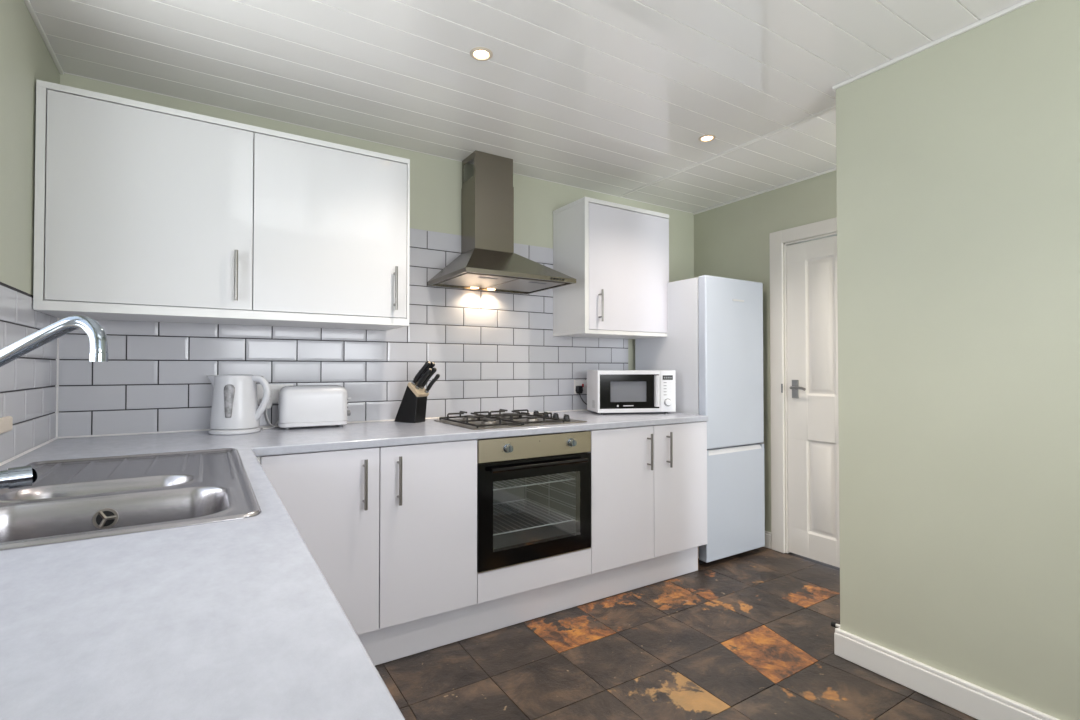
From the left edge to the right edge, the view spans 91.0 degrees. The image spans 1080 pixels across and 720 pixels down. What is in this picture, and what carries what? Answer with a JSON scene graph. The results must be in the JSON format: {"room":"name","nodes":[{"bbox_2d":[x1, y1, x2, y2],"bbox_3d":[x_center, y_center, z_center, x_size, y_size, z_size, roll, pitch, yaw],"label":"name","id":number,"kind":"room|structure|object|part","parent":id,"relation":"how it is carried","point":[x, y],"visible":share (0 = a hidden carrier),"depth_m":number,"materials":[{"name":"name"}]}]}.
{"room":"kitchen","nodes":[
{"label":"kitchen","id":0,"kind":"room"},
{"bbox_2d":[0,0,59,462],"bbox_3d":[-0.814,0.005,0.264,0.150,2.252,4.000,1,-1,-32],"label":"wall","id":1,"kind":"structure","parent":0,"point":[28,382],"depth_m":1.60,"materials":[{"name":"green paint"}]},
{"bbox_2d":[0,416,12,433],"bbox_3d":[-1.139,-0.346,0.812,0.147,1.071,1.565,1,-1,-32],"label":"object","id":2,"kind":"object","parent":1,"relation":"in","point":[6,423],"depth_m":1.46,"materials":[{"name":"white"}]},
{"bbox_3d":[-1.046,0.030,0.767,0.007,0.489,2.895,1,-1,-32],"label":"tile panel","id":3,"kind":"part","parent":1,"relation":"part of","materials":[{"name":"white tile"}]},
{"bbox_2d":[24,0,63,74],"bbox_3d":[-0.749,-1.114,0.321,0.012,0.012,4.000,1,-1,-32],"label":"trim","id":4,"kind":"structure","parent":1,"relation":"attached to","point":[27,2],"depth_m":1.78,"materials":[{"name":"white"}]},
{"bbox_2d":[55,73,693,436],"bbox_3d":[-0.385,0.045,2.981,3.770,2.252,0.156,1,-1,-32],"label":"wall","id":5,"kind":"structure","parent":0,"point":[489,350],"depth_m":2.73,"materials":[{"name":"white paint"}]},
{"bbox_2d":[33,80,409,329],"bbox_3d":[-1.188,-0.528,2.171,1.236,0.746,0.387,1,-1,-32],"label":"upper cabinet","id":6,"kind":"object","parent":5,"relation":"attached to","point":[144,211],"visible":1,"depth_m":1.97,"materials":[{"name":"white"}]},
{"bbox_3d":[-1.360,-0.537,1.891,0.593,0.686,0.019,1,-1,-32],"label":"door","id":7,"kind":"part","parent":6,"relation":"part of","materials":[{"name":"white"}]},
{"bbox_3d":[-1.198,-0.170,2.182,1.236,0.031,0.348,1,-1,-32],"label":"panel","id":8,"kind":"part","parent":6,"relation":"part of","materials":[{"name":"white"}]},
{"bbox_3d":[-1.198,-0.890,2.192,1.236,0.022,0.348,1,-1,-32],"label":"panel","id":9,"kind":"part","parent":6,"relation":"part of","materials":[{"name":"white"}]},
{"bbox_3d":[-1.140,-0.316,1.991,0.012,0.189,0.038,1,-1,-32],"label":"handle","id":10,"kind":"part","parent":6,"relation":"part of","materials":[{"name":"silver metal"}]},
{"bbox_3d":[-0.852,-0.532,2.210,0.601,0.686,0.019,1,-1,-32],"label":"door","id":11,"kind":"part","parent":6,"relation":"part of","materials":[{"name":"white"}]},
{"bbox_3d":[-0.629,-0.311,2.313,0.012,0.189,0.038,1,-1,-32],"label":"handle","id":12,"kind":"part","parent":6,"relation":"part of","materials":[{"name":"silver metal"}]},
{"bbox_3d":[-0.592,-0.530,2.374,0.010,0.694,0.020,1,-1,-32],"label":"panel","id":13,"kind":"part","parent":6,"relation":"part of","materials":[{"name":"white"}]},
{"bbox_2d":[260,398,274,429],"bbox_3d":[-1.190,0.233,2.323,0.057,0.132,0.088,1,-1,-32],"label":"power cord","id":14,"kind":"object","parent":5,"relation":"attached to","point":[269,405],"visible":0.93,"depth_m":2.34,"materials":[{"name":"white plastic"}]},
{"bbox_3d":[-1.181,0.256,2.314,0.042,0.086,0.076,0,-1,-17],"label":"cord","id":15,"kind":"part","parent":14,"relation":"part of","materials":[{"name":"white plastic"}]},
{"bbox_2d":[257,384,292,403],"bbox_3d":[-1.188,0.152,2.382,0.146,0.083,0.012,1,-1,-32],"label":"wall socket","id":16,"kind":"object","parent":5,"relation":"attached to","point":[275,389],"visible":0.51,"depth_m":2.38,"materials":[{"name":"white plastic"}]},
{"bbox_3d":[-0.616,-0.187,2.759,2.833,0.982,0.007,1,-1,-32],"label":"tile panel","id":17,"kind":"part","parent":5,"relation":"part of","materials":[{"name":"white tile"}]},
{"bbox_2d":[64,72,690,212],"bbox_3d":[-0.348,-1.079,2.938,3.470,0.004,0.004,1,-1,-32],"label":"trim","id":18,"kind":"structure","parent":5,"relation":"attached to","point":[64,72],"depth_m":2.48,"materials":[{"name":"white"}]},
{"bbox_2d":[427,150,575,293],"bbox_3d":[-0.202,-0.736,2.734,0.607,0.696,0.488,1,-1,-32],"label":"extractor hood","id":19,"kind":"object","parent":5,"relation":"attached to","point":[487,260],"visible":1,"depth_m":2.77,"materials":[{"name":"silver metal"}]},
{"bbox_2d":[574,380,586,393],"bbox_3d":[0.267,0.168,3.297,0.128,0.085,0.012,1,-1,-32],"label":"wall socket","id":20,"kind":"object","parent":5,"relation":"attached to","point":[583,383],"visible":0.62,"depth_m":3.29,"materials":[{"name":"white plastic"}]},
{"bbox_2d":[576,386,586,404],"bbox_3d":[0.278,0.235,3.265,0.120,0.153,0.039,0,-1,-9],"label":"plug","id":21,"kind":"object","parent":5,"relation":"attached to","point":[579,389],"visible":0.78,"depth_m":3.25,"materials":[{"name":"black plastic"}]},
{"bbox_2d":[553,197,668,338],"bbox_3d":[0.448,-0.520,3.217,0.650,0.756,0.357,1,-1,-32],"label":"upper cabinet","id":22,"kind":"object","parent":5,"relation":"attached to","point":[617,255],"visible":1,"depth_m":3.07,"materials":[{"name":"white"}]},
{"bbox_3d":[0.253,-0.523,2.940,0.026,0.711,0.020,1,-1,-32],"label":"panel","id":23,"kind":"part","parent":22,"relation":"part of","materials":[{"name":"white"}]},
{"bbox_3d":[0.341,-0.303,2.958,0.012,0.178,0.038,1,-1,-32],"label":"handle","id":24,"kind":"part","parent":22,"relation":"part of","materials":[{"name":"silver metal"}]},
{"bbox_3d":[0.438,-0.153,3.227,0.650,0.021,0.320,1,-1,-32],"label":"panel","id":25,"kind":"part","parent":22,"relation":"part of","materials":[{"name":"white"}]},
{"bbox_3d":[0.438,-0.886,3.238,0.650,0.024,0.320,1,-1,-32],"label":"panel","id":26,"kind":"part","parent":22,"relation":"part of","materials":[{"name":"white"}]},
{"bbox_3d":[0.528,-0.520,3.112,0.618,0.704,0.019,1,-1,-32],"label":"door","id":27,"kind":"part","parent":22,"relation":"part of","materials":[{"name":"white"}]},
{"bbox_2d":[29,0,1023,212],"bbox_3d":[0.718,-1.155,1.245,3.770,0.104,4.300,1,-1,-32],"label":"ceiling","id":28,"kind":"structure","parent":0,"point":[612,97],"depth_m":1.98,"materials":[{"name":"white plastic"}]},
{"bbox_2d":[470,47,492,60],"bbox_3d":[-0.210,-1.097,1.903,0.082,0.008,0.082,1,-1,-32],"label":"recessed light","id":29,"kind":"object","parent":28,"relation":"in","point":[481,53],"visible":1,"depth_m":1.90,"materials":[{"name":"beige"}]},
{"bbox_2d":[698,134,715,141],"bbox_3d":[0.818,-1.087,2.599,0.082,0.008,0.082,1,-1,-32],"label":"recessed light","id":30,"kind":"object","parent":28,"relation":"in","point":[705,138],"visible":1,"depth_m":2.60,"materials":[{"name":"beige"}]},
{"bbox_2d":[375,547,977,719],"bbox_3d":[0.718,1.196,1.210,3.770,0.099,4.300,1,-1,-32],"label":"floor","id":31,"kind":"structure","parent":0,"point":[748,635],"depth_m":2.03,"materials":[{"name":"tile"}]},
{"bbox_2d":[257,447,379,634],"bbox_3d":[-0.950,0.666,2.107,0.458,0.678,0.680,1,-1,-32],"label":"base cabinet","id":32,"kind":"object","parent":31,"relation":"on","point":[331,498],"visible":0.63,"depth_m":1.91,"materials":[{"name":"white"}]},
{"bbox_3d":[-0.637,0.453,1.935,0.012,0.182,0.038,1,-1,-32],"label":"handle","id":33,"kind":"part","parent":32,"relation":"part of","materials":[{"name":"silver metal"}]},
{"bbox_2d":[379,439,476,628],"bbox_3d":[-0.587,0.669,2.339,0.398,0.678,0.673,1,-1,-32],"label":"base cabinet","id":34,"kind":"object","parent":31,"relation":"on","point":[428,491],"visible":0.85,"depth_m":2.08,"materials":[{"name":"white"}]},
{"bbox_3d":[-0.530,0.454,2.003,0.012,0.182,0.038,1,-1,-32],"label":"handle","id":35,"kind":"part","parent":34,"relation":"part of","materials":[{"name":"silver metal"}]},
{"bbox_2d":[358,547,697,664],"bbox_3d":[-0.077,1.086,2.364,2.255,0.152,0.017,1,-1,-32],"label":"plinth","id":36,"kind":"object","parent":31,"relation":"on","point":[387,644],"visible":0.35,"depth_m":2.34,"materials":[{"name":"white"}]},
{"bbox_2d":[476,430,590,603],"bbox_3d":[-0.176,0.673,2.619,0.591,0.678,0.635,1,-1,-32],"label":"housing","id":37,"kind":"object","parent":31,"relation":"on","point":[498,583],"visible":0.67,"depth_m":2.33,"materials":[{"name":"white"}]},
{"bbox_2d":[477,431,590,572],"bbox_3d":[-0.155,0.613,2.586,0.584,0.548,0.636,1,-1,-32],"label":"oven","id":38,"kind":"object","parent":37,"relation":"in","point":[534,491],"visible":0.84,"depth_m":2.44,"materials":[{"name":"grey glass"}]},
{"bbox_3d":[-0.131,0.377,2.257,0.040,0.040,0.030,1,-1,-32],"label":"knob","id":39,"kind":"part","parent":38,"relation":"part of","materials":[{"name":"silver metal"}]},
{"bbox_2d":[493,499,574,535],"bbox_3d":[-0.169,0.766,2.605,0.504,0.006,0.471,1,-1,-32],"label":"wire shelf","id":40,"kind":"object","parent":38,"relation":"attached to","point":[569,516],"depth_m":2.65,"materials":[{"name":"grey metal"}]},
{"bbox_2d":[493,473,574,490],"bbox_3d":[-0.169,0.571,2.608,0.504,0.006,0.471,1,-1,-32],"label":"wire shelf","id":41,"kind":"object","parent":38,"relation":"attached to","point":[569,477],"depth_m":2.52,"materials":[{"name":"grey metal"}]},
{"bbox_3d":[-0.011,0.881,2.354,0.584,0.003,0.021,1,-1,-32],"label":"trim","id":42,"kind":"part","parent":38,"relation":"part of","materials":[{"name":"silver metal"}]},
{"bbox_3d":[-0.016,0.383,2.369,0.584,0.096,0.037,1,-1,-32],"label":"control panel","id":43,"kind":"part","parent":38,"relation":"part of","materials":[{"name":"silver metal"}]},
{"bbox_3d":[0.005,0.461,2.336,0.494,0.019,0.039,1,-1,-32],"label":"door handle","id":44,"kind":"part","parent":38,"relation":"part of","materials":[{"name":"black metal"}]},
{"bbox_3d":[0.050,0.658,2.741,0.004,0.280,0.490,1,-1,-32],"label":"rail","id":45,"kind":"part","parent":38,"relation":"part of","materials":[{"name":"grey metal"}]},
{"bbox_3d":[0.150,0.380,2.434,0.040,0.040,0.030,1,-1,-32],"label":"knob","id":46,"kind":"part","parent":38,"relation":"part of","materials":[{"name":"silver metal"}]},
{"bbox_3d":[-0.013,0.947,2.355,0.589,0.122,0.019,1,-1,-32],"label":"panel","id":47,"kind":"part","parent":37,"relation":"part of","materials":[{"name":"white"}]},
{"bbox_2d":[589,421,706,573],"bbox_3d":[0.426,0.679,2.976,0.806,0.678,0.673,1,-1,-32],"label":"base cabinet","id":48,"kind":"object","parent":31,"relation":"on","point":[649,483],"visible":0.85,"depth_m":2.69,"materials":[{"name":"white"}]},
{"bbox_3d":[0.409,0.674,2.624,0.401,0.675,0.019,1,-1,-32],"label":"door","id":49,"kind":"part","parent":48,"relation":"part of","materials":[{"name":"white"}]},
{"bbox_3d":[0.558,0.464,2.687,0.012,0.182,0.038,1,-1,-32],"label":"handle","id":50,"kind":"part","parent":48,"relation":"part of","materials":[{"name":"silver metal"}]},
{"bbox_3d":[0.674,0.465,2.760,0.012,0.182,0.038,1,-1,-32],"label":"handle","id":51,"kind":"part","parent":48,"relation":"part of","materials":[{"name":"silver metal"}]},
{"bbox_3d":[0.751,0.677,2.839,0.400,0.675,0.019,1,-1,-32],"label":"door","id":52,"kind":"part","parent":48,"relation":"part of","materials":[{"name":"white"}]},
{"bbox_2d":[635,275,764,562],"bbox_3d":[1.006,0.349,3.384,0.533,1.656,0.589,1,-1,-32],"label":"refrigerator","id":53,"kind":"object","parent":31,"relation":"on","point":[713,343],"visible":0.77,"depth_m":3.13,"materials":[{"name":"white metal"}]},
{"bbox_3d":[1.146,0.014,3.166,0.527,0.992,0.057,1,-1,-32],"label":"fridge door","id":54,"kind":"part","parent":53,"relation":"part of","materials":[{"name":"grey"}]},
{"bbox_3d":[1.147,0.830,3.154,0.533,0.628,0.062,1,-1,-32],"label":"freezer door","id":55,"kind":"part","parent":53,"relation":"part of","materials":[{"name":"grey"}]},
{"bbox_3d":[-0.597,0.720,0.602,0.581,0.832,2.360,1,-1,-32],"label":"cabinet","id":56,"kind":"object","parent":31,"relation":"on","visible":0},
{"bbox_2d":[0,409,707,719],"bbox_3d":[0.195,0.298,1.456,2.832,0.036,3.050,1,-1,-32],"label":"countertop","id":57,"kind":"structure","parent":56,"relation":"on","point":[238,619],"depth_m":0.57,"materials":[{"name":"grey laminate"}]},
{"bbox_2d":[0,315,107,488],"bbox_3d":[-0.977,0.098,1.024,0.305,0.364,0.120,0,-1,-9],"label":"mixer tap","id":58,"kind":"object","parent":57,"relation":"on","point":[23,476],"visible":1,"depth_m":1.00,"materials":[{"name":"silver metal"}]},
{"bbox_3d":[-1.031,0.231,1.045,0.041,0.042,0.059,-1,-1,42],"label":"handle","id":59,"kind":"part","parent":58,"relation":"part of","materials":[{"name":"silver metal"}]},
{"bbox_3d":[-0.948,0.040,1.007,0.257,0.249,0.028,0,-1,2],"label":"spout","id":60,"kind":"part","parent":58,"relation":"part of","materials":[{"name":"silver metal"}]},
{"bbox_2d":[0,448,261,550],"bbox_3d":[-0.949,0.358,1.204,0.496,0.165,0.920,1,-1,-32],"label":"sink","id":61,"kind":"object","parent":57,"relation":"in","point":[69,500],"visible":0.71,"depth_m":1.14,"materials":[{"name":"silver metal"}]},
{"bbox_2d":[206,374,270,434],"bbox_3d":[-1.241,0.177,2.182,0.203,0.238,0.193,1,-1,-41],"label":"electric kettle","id":62,"kind":"object","parent":57,"relation":"on","point":[235,410],"visible":1,"depth_m":2.12,"materials":[{"name":"grey plastic"}]},
{"bbox_3d":[-1.250,0.064,2.180,0.138,0.011,0.127,0,-1,0],"label":"lid","id":63,"kind":"part","parent":62,"relation":"part of","materials":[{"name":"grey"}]},
{"bbox_3d":[-1.154,0.156,2.179,0.097,0.189,0.029,0,-1,0],"label":"handle","id":64,"kind":"part","parent":62,"relation":"part of","materials":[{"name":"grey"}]},
{"bbox_2d":[278,385,350,429],"bbox_3d":[-1.001,0.207,2.370,0.297,0.186,0.126,0,-1,-30],"label":"toaster","id":65,"kind":"object","parent":57,"relation":"on","point":[305,405],"visible":1,"depth_m":2.31,"materials":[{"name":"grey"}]},
{"bbox_2d":[394,382,428,422],"bbox_3d":[-0.628,0.206,2.596,0.160,0.194,0.077,0,-1,29],"label":"knife block","id":66,"kind":"object","parent":57,"relation":"on","point":[412,409],"visible":0.88,"depth_m":2.56,"materials":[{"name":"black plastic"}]},
{"bbox_2d":[411,361,430,385],"bbox_3d":[-0.571,0.064,2.544,0.114,0.119,0.030,0,-1,29],"label":"kitchen knife","id":67,"kind":"object","parent":66,"relation":"in","point":[427,364],"visible":1,"depth_m":2.54,"materials":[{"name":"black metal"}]},
{"bbox_2d":[415,368,431,388],"bbox_3d":[-0.557,0.090,2.538,0.099,0.103,0.027,0,-1,29],"label":"kitchen knife","id":68,"kind":"object","parent":66,"relation":"in","point":[422,379],"visible":1,"depth_m":2.53,"materials":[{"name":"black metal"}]},
{"bbox_2d":[418,362,434,380],"bbox_3d":[-0.554,0.067,2.573,0.111,0.116,0.030,0,-1,29],"label":"kitchen knife","id":69,"kind":"object","parent":66,"relation":"in","point":[432,365],"visible":0.23,"depth_m":2.55,"materials":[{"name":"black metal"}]},
{"bbox_2d":[420,367,436,388],"bbox_3d":[-0.541,0.089,2.563,0.101,0.106,0.027,0,-1,29],"label":"kitchen knife","id":70,"kind":"object","parent":66,"relation":"in","point":[434,369],"visible":0.75,"depth_m":2.56,"materials":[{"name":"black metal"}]},
{"bbox_2d":[424,374,439,392],"bbox_3d":[-0.520,0.114,2.561,0.092,0.096,0.024,0,-1,29],"label":"kitchen knife","id":71,"kind":"object","parent":66,"relation":"in","point":[437,376],"visible":1,"depth_m":2.55,"materials":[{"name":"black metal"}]},
{"bbox_2d":[434,409,586,429],"bbox_3d":[-0.150,0.280,2.618,0.605,0.046,0.465,1,-1,-32],"label":"gas hob","id":72,"kind":"object","parent":57,"relation":"in","point":[476,421],"visible":1,"depth_m":2.53,"materials":[{"name":"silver metal"}]},
{"bbox_3d":[-0.232,0.288,2.434,0.087,0.016,0.087,1,-1,-32],"label":"burner","id":73,"kind":"part","parent":72,"relation":"part of","materials":[{"name":"grey metal"}]},
{"bbox_3d":[-0.150,0.301,2.618,0.605,0.004,0.465,1,-1,-32],"label":"hob plate","id":74,"kind":"part","parent":72,"relation":"part of","materials":[{"name":"silver metal"}]},
{"bbox_3d":[-0.037,0.290,2.556,0.069,0.016,0.069,1,-1,-32],"label":"burner","id":75,"kind":"part","parent":72,"relation":"part of","materials":[{"name":"grey metal"}]},
{"bbox_3d":[0.080,0.285,2.707,0.038,0.029,0.038,1,-1,-32],"label":"knob","id":76,"kind":"part","parent":72,"relation":"part of","materials":[{"name":"black plastic"}]},
{"bbox_3d":[0.131,0.284,2.627,0.038,0.029,0.038,1,-1,-32],"label":"knob","id":77,"kind":"part","parent":72,"relation":"part of","materials":[{"name":"black plastic"}]},
{"bbox_2d":[587,370,675,413],"bbox_3d":[0.535,0.186,3.122,0.467,0.250,0.263,0,-1,-10],"label":"microwave oven","id":78,"kind":"object","parent":57,"relation":"on","point":[608,391],"visible":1,"depth_m":3.02,"materials":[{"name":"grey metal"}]},
{"bbox_3d":[0.531,0.180,3.144,0.466,0.238,0.217,0,-1,-10],"label":"casing","id":79,"kind":"part","parent":78,"relation":"part of","materials":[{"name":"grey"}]},
{"bbox_3d":[0.505,0.179,3.021,0.372,0.238,0.018,0,-1,-10],"label":"door","id":80,"kind":"part","parent":78,"relation":"part of","materials":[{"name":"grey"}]},
{"bbox_3d":[0.508,0.179,3.021,0.354,0.194,0.016,0,-1,-10],"label":"black frame","id":81,"kind":"part","parent":78,"relation":"part of","materials":[{"name":"black glass"}]},
{"bbox_3d":[0.668,0.177,3.026,0.027,0.178,0.028,0,-1,-10],"label":"handle","id":82,"kind":"part","parent":78,"relation":"part of","materials":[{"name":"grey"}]},
{"bbox_3d":[0.735,0.179,3.062,0.093,0.238,0.018,0,-1,-10],"label":"control panel","id":83,"kind":"part","parent":78,"relation":"part of","materials":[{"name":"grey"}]},
{"bbox_3d":[1.264,1.109,2.151,0.205,0.100,0.014,1,-1,-32],"label":"baseboard","id":84,"kind":"structure","parent":31,"relation":"on","visible":0},
{"bbox_2d":[831,622,839,627],"bbox_3d":[1.265,1.110,2.211,0.028,0.029,0.092,1,-1,-39],"label":"door stop","id":85,"kind":"object","parent":84,"relation":"attached to","point":[833,624],"visible":0.45,"depth_m":2.23,"materials":[{"name":"white"}]},
{"bbox_2d":[694,171,836,552],"bbox_3d":[2.289,0.033,2.130,0.150,2.252,4.154,1,-1,-32],"label":"wall","id":86,"kind":"structure","parent":0,"point":[732,240],"depth_m":3.37,"materials":[{"name":"green paint"}]},
{"bbox_2d":[693,168,835,214],"bbox_3d":[1.517,-1.071,3.221,0.012,0.012,1.503,1,-1,-32],"label":"trim","id":87,"kind":"structure","parent":86,"relation":"attached to","point":[833,169],"depth_m":3.34,"materials":[{"name":"white"}]},
{"bbox_2d":[763,531,770,548],"bbox_3d":[1.278,1.130,3.565,0.016,0.100,0.612,1,-1,-32],"label":"baseboard","id":88,"kind":"structure","parent":86,"relation":"attached to","point":[767,534],"depth_m":3.32,"materials":[{"name":"white wood"}]},
{"bbox_2d":[769,217,836,552],"bbox_3d":[1.728,0.186,2.972,0.140,1.970,0.882,1,-1,-32],"label":"trim","id":89,"kind":"structure","parent":86,"relation":"attached to","point":[778,286],"depth_m":3.25,"materials":[{"name":"white paint"}]},
{"bbox_2d":[786,236,839,567],"bbox_3d":[1.694,0.228,2.922,0.098,1.860,0.730,1,-1,-32],"label":"door","id":90,"kind":"structure","parent":86,"relation":"in","point":[811,266],"depth_m":3.10,"materials":[{"name":"white paint"}]},
{"bbox_3d":[1.533,0.174,3.188,0.008,0.110,0.041,1,-1,-32],"label":"handle","id":91,"kind":"part","parent":90,"relation":"part of","materials":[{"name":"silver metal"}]},
{"bbox_3d":[1.530,0.168,3.138,0.050,0.025,0.102,1,-1,-32],"label":"lever","id":92,"kind":"part","parent":90,"relation":"part of","materials":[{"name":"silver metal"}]},
{"bbox_2d":[834,0,1079,719],"bbox_3d":[1.960,0.016,1.040,0.227,2.252,2.659,1,-1,-32],"label":"wall","id":93,"kind":"structure","parent":0,"point":[958,158],"depth_m":1.75,"materials":[{"name":"green paint"}]},
{"bbox_2d":[832,0,1036,89],"bbox_3d":[1.839,-1.103,1.065,0.012,0.012,2.503,1,-1,-32],"label":"trim","id":94,"kind":"structure","parent":93,"relation":"attached to","point":[1025,2],"depth_m":1.81,"materials":[{"name":"white"}]}
]}

